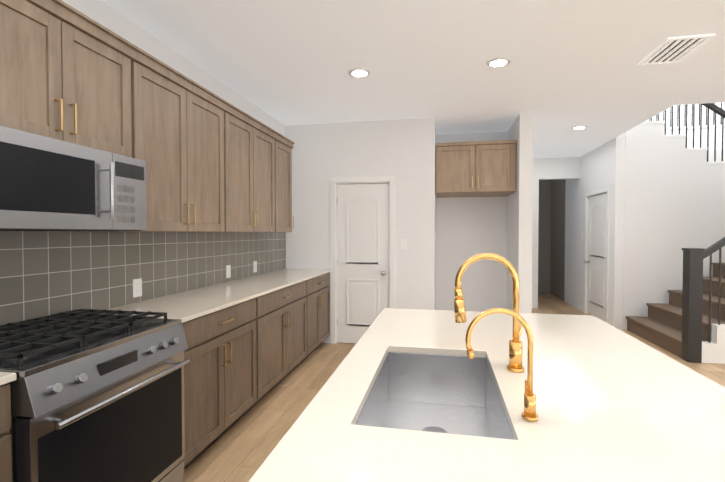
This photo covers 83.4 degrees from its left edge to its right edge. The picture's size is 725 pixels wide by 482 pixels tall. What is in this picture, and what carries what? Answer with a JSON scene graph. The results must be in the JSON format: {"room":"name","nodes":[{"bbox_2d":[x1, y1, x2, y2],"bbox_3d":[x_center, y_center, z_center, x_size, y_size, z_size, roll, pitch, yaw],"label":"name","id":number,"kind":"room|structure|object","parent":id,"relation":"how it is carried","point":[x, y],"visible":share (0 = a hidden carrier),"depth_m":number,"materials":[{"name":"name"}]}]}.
{"room":"kitchen","nodes":[
{"label":"kitchen","id":0,"kind":"room"},
{"bbox_2d":[62,0,724,342],"bbox_3d":[2.695,-1.477,2.803,8.370,5.600,13.440,0,1,11],"label":"wall","id":1,"kind":"structure","parent":0,"point":[531,229],"depth_m":5.13,"materials":[{"name":"white paint"}]},
{"bbox_2d":[0,0,139,158],"bbox_3d":[-1.470,-0.715,1.796,0.345,0.585,0.820,0,1,11],"label":"upper cabinet","id":2,"kind":"object","parent":1,"relation":"attached to","point":[66,77],"depth_m":1.78,"materials":[{"name":"brown wood"}]},
{"bbox_2d":[0,126,146,230],"bbox_3d":[-1.404,-0.232,1.792,0.473,0.376,0.812,0,1,11],"label":"microwave","id":3,"kind":"object","parent":2,"relation":"attached to","point":[48,184],"visible":1,"depth_m":1.69,"materials":[{"name":"silver metal"}]},
{"bbox_2d":[0,231,285,330],"bbox_3d":[-1.611,0.184,1.987,0.008,0.466,6.527,0,1,11],"label":"tile backsplash","id":4,"kind":"structure","parent":1,"relation":"attached to","point":[44,273],"depth_m":2.47,"materials":[{"name":"grey tile"}]},
{"bbox_2d":[133,278,141,297],"bbox_3d":[-1.471,0.306,2.659,0.008,0.118,0.075,0,1,11],"label":"outlet","id":5,"kind":"object","parent":4,"relation":"attached to","point":[137,287],"visible":1,"depth_m":2.65,"materials":[{"name":"white plastic"}]},
{"bbox_2d":[226,265,230,277],"bbox_3d":[-1.248,0.284,3.784,0.008,0.118,0.075,0,1,11],"label":"outlet","id":6,"kind":"object","parent":4,"relation":"attached to","point":[228,271],"visible":1,"depth_m":3.78,"materials":[{"name":"white plastic"}]},
{"bbox_2d":[253,261,256,272],"bbox_3d":[-1.141,0.274,4.325,0.008,0.118,0.075,0,1,11],"label":"outlet","id":7,"kind":"object","parent":4,"relation":"attached to","point":[254,266],"visible":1,"depth_m":4.31,"materials":[{"name":"white plastic"}]},
{"bbox_2d":[80,48,231,231],"bbox_3d":[-1.300,-0.542,2.657,0.345,0.965,1.070,0,1,11],"label":"upper cabinet","id":8,"kind":"object","parent":1,"relation":"attached to","point":[214,162],"depth_m":2.57,"materials":[{"name":"brown wood"}]},
{"bbox_2d":[232,108,279,231],"bbox_3d":[-1.119,-0.559,3.575,0.345,0.965,1.080,0,1,11],"label":"upper cabinet","id":9,"kind":"object","parent":1,"relation":"attached to","point":[255,148],"depth_m":3.55,"materials":[{"name":"brown wood"}]},
{"bbox_2d":[280,136,293,231],"bbox_3d":[-0.990,-0.572,4.227,0.345,0.965,0.530,0,1,11],"label":"upper cabinet","id":10,"kind":"object","parent":1,"relation":"attached to","point":[285,145],"depth_m":4.29,"materials":[{"name":"brown wood"}]},
{"bbox_2d":[330,176,394,343],"bbox_3d":[0.009,0.247,5.052,0.810,2.065,0.136,0,1,11],"label":"door frame","id":11,"kind":"structure","parent":1,"relation":"attached to","point":[390,180],"depth_m":5.03,"materials":[{"name":"white paint"}]},
{"bbox_2d":[337,183,388,342],"bbox_3d":[-0.005,0.285,4.995,0.654,1.975,0.123,0,1,11],"label":"pantry door","id":12,"kind":"structure","parent":1,"relation":"in","point":[362,256],"depth_m":5.02,"materials":[{"name":"white paint"}]},
{"bbox_2d":[401,239,406,248],"bbox_3d":[0.495,0.040,4.893,0.075,0.118,0.010,0,1,11],"label":"light switch","id":13,"kind":"object","parent":1,"relation":"attached to","point":[403,243],"visible":1,"depth_m":4.89,"materials":[{"name":"white plastic"}]},
{"bbox_2d":[435,140,516,197],"bbox_3d":[1.417,-0.893,5.208,0.939,0.600,0.789,0,1,11],"label":"upper cabinet","id":14,"kind":"object","parent":1,"relation":"attached to","point":[477,169],"visible":0.98,"depth_m":4.86,"materials":[{"name":"brown wood"}]},
{"bbox_2d":[532,303,537,307],"bbox_3d":[2.876,1.183,7.512,0.680,0.100,0.012,0,1,11],"label":"baseboard","id":15,"kind":"structure","parent":1,"relation":"attached to","point":[534,305],"depth_m":7.45,"materials":[{"name":"white paint"}]},
{"bbox_2d":[584,193,606,321],"bbox_3d":[3.738,0.256,6.523,0.123,1.975,0.874,0,1,11],"label":"hall door","id":16,"kind":"structure","parent":1,"relation":"in","point":[596,261],"depth_m":6.51,"materials":[{"name":"white paint"}]},
{"bbox_2d":[583,187,609,322],"bbox_3d":[3.737,0.219,6.524,0.016,2.065,1.030,0,1,11],"label":"door frame","id":17,"kind":"structure","parent":1,"relation":"attached to","point":[607,189],"depth_m":6.73,"materials":[{"name":"white paint"}]},
{"bbox_2d":[101,0,724,157],"bbox_3d":[2.695,-2.907,2.776,8.370,2.980,13.440,0,1,11],"label":"ceiling","id":18,"kind":"structure","parent":0,"point":[567,68],"depth_m":3.19,"materials":[{"name":"white paint"}]},
{"bbox_2d":[348,68,369,77],"bbox_3d":[-0.026,-1.424,3.438,0.179,0.010,0.197,0,1,11],"label":"recessed light","id":19,"kind":"object","parent":18,"relation":"in","point":[358,72],"depth_m":3.43,"materials":[{"name":"white paint"}]},
{"bbox_2d":[486,57,510,67],"bbox_3d":[1.078,-1.420,3.229,0.182,0.010,0.196,0,1,11],"label":"recessed light","id":20,"kind":"object","parent":18,"relation":"in","point":[491,63],"depth_m":3.22,"materials":[{"name":"white paint"}]},
{"bbox_2d":[571,125,587,129],"bbox_3d":[2.780,-1.458,5.216,0.176,0.010,0.204,0,1,11],"label":"recessed light","id":21,"kind":"object","parent":18,"relation":"in","point":[576,127],"depth_m":5.21,"materials":[{"name":"white paint"}]},
{"bbox_2d":[637,34,714,65],"bbox_3d":[2.312,-1.415,3.033,0.290,0.012,0.460,0,1,11],"label":"ceiling vent","id":22,"kind":"object","parent":18,"relation":"in","point":[670,50],"visible":1,"depth_m":3.00,"materials":[{"name":"white metal"}]},
{"bbox_2d":[184,293,724,481],"bbox_3d":[2.695,1.382,2.858,8.370,0.120,13.440,0,1,11],"label":"floor","id":23,"kind":"structure","parent":0,"point":[241,449],"depth_m":3.14,"materials":[{"name":"brown wood"}]},
{"bbox_2d":[0,383,11,481],"bbox_3d":[-1.515,0.911,0.953,0.585,0.896,0.908,0,1,11],"label":"base cabinet","id":24,"kind":"object","parent":23,"relation":"on","point":[5,390],"depth_m":1.31,"materials":[{"name":"brown wood"}]},
{"bbox_2d":[0,269,330,385],"bbox_3d":[-1.315,0.431,1.933,0.597,0.025,6.527,0,1,11],"label":"countertop","id":25,"kind":"structure","parent":24,"relation":"on","point":[189,305],"depth_m":2.93,"materials":[{"name":"stone"}]},
{"bbox_2d":[0,309,189,481],"bbox_3d":[-1.287,0.858,1.790,0.697,0.970,0.816,0,1,11],"label":"range","id":26,"kind":"object","parent":23,"relation":"on","point":[97,395],"visible":0.98,"depth_m":1.65,"materials":[{"name":"silver metal"}]},
{"bbox_2d":[182,295,263,469],"bbox_3d":[-1.169,0.878,2.706,0.585,0.896,1.019,0,1,11],"label":"base cabinet","id":27,"kind":"object","parent":23,"relation":"on","point":[245,357],"depth_m":2.57,"materials":[{"name":"brown wood"}]},
{"bbox_2d":[264,278,311,395],"bbox_3d":[-0.972,0.858,3.700,0.585,0.896,1.289,0,1,11],"label":"base cabinet","id":28,"kind":"object","parent":23,"relation":"on","point":[287,310],"depth_m":3.65,"materials":[{"name":"brown wood"}]},
{"bbox_2d":[312,272,329,352],"bbox_3d":[-0.780,0.840,4.670,0.585,0.896,0.967,0,1,11],"label":"base cabinet","id":29,"kind":"object","parent":23,"relation":"on","point":[320,284],"depth_m":4.67,"materials":[{"name":"brown wood"}]},
{"bbox_2d":[248,308,724,481],"bbox_3d":[0.292,0.910,0.342,1.194,0.921,4.150,0,1,11],"label":"kitchen island","id":30,"kind":"object","parent":23,"relation":"on","point":[410,395],"visible":0.98,"depth_m":1.10,"materials":[{"name":"white stone"}]},
{"bbox_2d":[454,253,523,372],"bbox_3d":[0.429,0.234,1.374,0.237,0.390,0.103,0,1,11],"label":"kitchen faucet","id":31,"kind":"object","parent":30,"relation":"on","point":[515,356],"visible":0.98,"depth_m":1.34,"materials":[{"name":"gold metal"}]},
{"bbox_2d":[465,308,537,421],"bbox_3d":[0.346,0.300,1.022,0.174,0.271,0.070,0,1,11],"label":"filter faucet","id":32,"kind":"object","parent":30,"relation":"on","point":[529,414],"visible":1,"depth_m":0.99,"materials":[{"name":"gold metal"}]},
{"bbox_2d":[623,103,724,363],"bbox_3d":[5.334,-0.821,5.857,3.125,4.170,3.805,0,1,11],"label":"staircase","id":33,"kind":"structure","parent":23,"relation":"on","point":[674,262],"depth_m":5.64,"materials":[{"name":"white paint"}]}
]}

